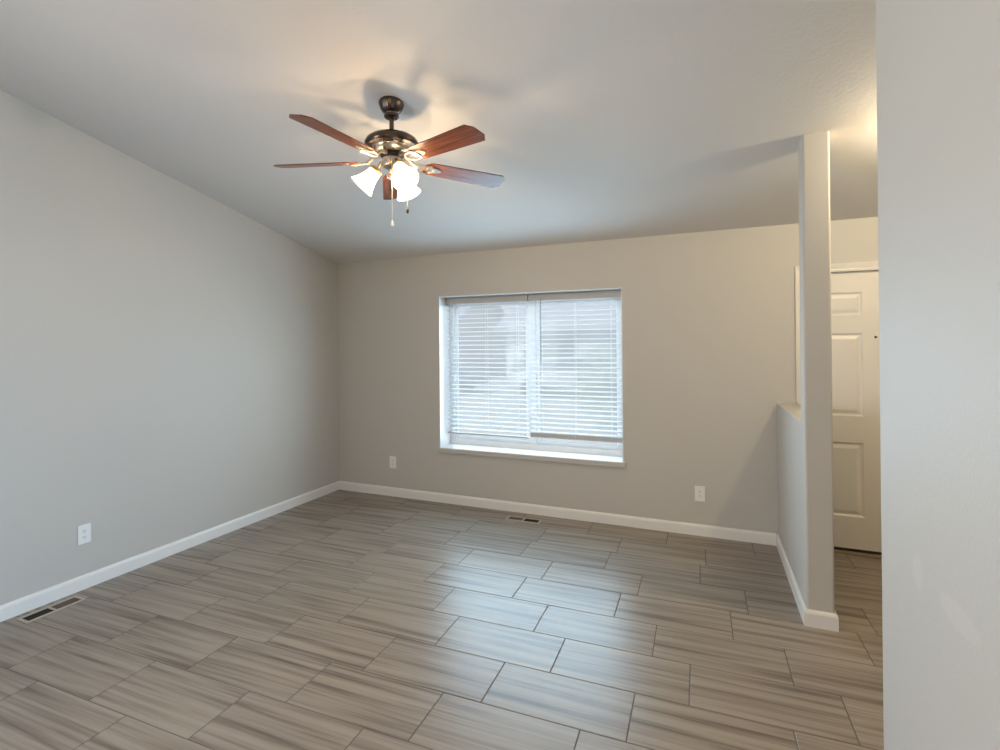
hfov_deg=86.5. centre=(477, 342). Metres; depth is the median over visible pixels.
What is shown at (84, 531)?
wall outlet
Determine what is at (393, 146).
ceiling fan
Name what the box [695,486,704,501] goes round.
wall outlet
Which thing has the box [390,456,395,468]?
wall outlet
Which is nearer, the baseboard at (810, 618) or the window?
the baseboard at (810, 618)
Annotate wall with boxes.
[0,90,338,604]
[338,217,877,534]
[777,131,834,612]
[876,0,999,749]
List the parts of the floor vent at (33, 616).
damper plate, damper plate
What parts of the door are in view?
casing, panel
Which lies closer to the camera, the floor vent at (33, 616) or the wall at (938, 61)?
the wall at (938, 61)
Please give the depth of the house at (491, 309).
31.32 m
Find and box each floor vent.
[16,595,85,623]
[505,515,541,523]
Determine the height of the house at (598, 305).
5.000 m
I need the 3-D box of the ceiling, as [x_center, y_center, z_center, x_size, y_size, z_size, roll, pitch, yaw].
[-0.593,-1.699,1.105,5.752,1.770,8.333,-1,0,24]
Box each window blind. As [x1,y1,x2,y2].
[446,295,529,438]
[529,290,622,442]
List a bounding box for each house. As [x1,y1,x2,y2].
[459,305,505,374]
[493,301,616,380]
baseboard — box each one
[0,481,339,621]
[339,481,775,545]
[776,534,838,631]
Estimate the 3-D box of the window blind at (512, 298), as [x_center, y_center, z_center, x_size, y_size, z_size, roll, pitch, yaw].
[0.086,0.235,5.181,0.861,1.352,0.064,-1,0,24]
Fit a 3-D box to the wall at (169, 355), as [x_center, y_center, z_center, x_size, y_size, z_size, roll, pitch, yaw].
[-3.197,-0.411,2.115,0.150,4.138,7.963,-1,0,24]
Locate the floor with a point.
(339, 619)
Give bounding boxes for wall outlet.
[78,523,90,545]
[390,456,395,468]
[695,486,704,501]
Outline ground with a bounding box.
[460,373,616,444]
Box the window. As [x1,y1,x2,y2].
[439,287,625,467]
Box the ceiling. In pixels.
[0,0,877,262]
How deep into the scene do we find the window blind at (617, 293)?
4.80 m
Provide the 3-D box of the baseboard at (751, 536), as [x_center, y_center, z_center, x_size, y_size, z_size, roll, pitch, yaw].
[0.389,1.518,4.867,4.101,0.089,0.014,-1,0,24]
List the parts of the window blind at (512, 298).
ladder cord, ladder cord, rail, ladder cord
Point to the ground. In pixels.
(500, 374)
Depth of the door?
3.86 m
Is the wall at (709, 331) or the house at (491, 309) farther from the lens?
the house at (491, 309)
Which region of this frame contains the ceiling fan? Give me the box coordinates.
[273,95,504,226]
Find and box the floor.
[0,490,883,749]
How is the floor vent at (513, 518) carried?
in the floor
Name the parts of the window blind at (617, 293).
ladder cord, ladder cord, rail, ladder cord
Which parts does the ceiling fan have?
blade, blade, lamp shade, blade, pull chain, blade, blade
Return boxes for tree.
[510,327,556,373]
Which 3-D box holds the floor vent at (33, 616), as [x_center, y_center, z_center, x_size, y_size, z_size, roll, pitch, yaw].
[-2.512,1.575,3.137,0.110,0.005,0.310,-1,0,24]
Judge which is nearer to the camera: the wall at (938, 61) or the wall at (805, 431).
the wall at (938, 61)
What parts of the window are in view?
sash, sill, sash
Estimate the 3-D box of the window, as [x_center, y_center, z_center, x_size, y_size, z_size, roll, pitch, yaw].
[0.484,0.308,4.976,1.785,1.526,0.304,-1,0,24]
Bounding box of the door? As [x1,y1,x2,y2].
[795,261,881,558]
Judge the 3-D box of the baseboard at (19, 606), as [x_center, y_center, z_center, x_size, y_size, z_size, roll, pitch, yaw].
[-3.076,1.533,2.142,0.014,0.089,7.813,-1,0,24]
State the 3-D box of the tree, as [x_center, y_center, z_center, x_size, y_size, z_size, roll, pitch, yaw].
[2.465,0.384,22.548,2.495,3.222,2.473,-1,0,24]

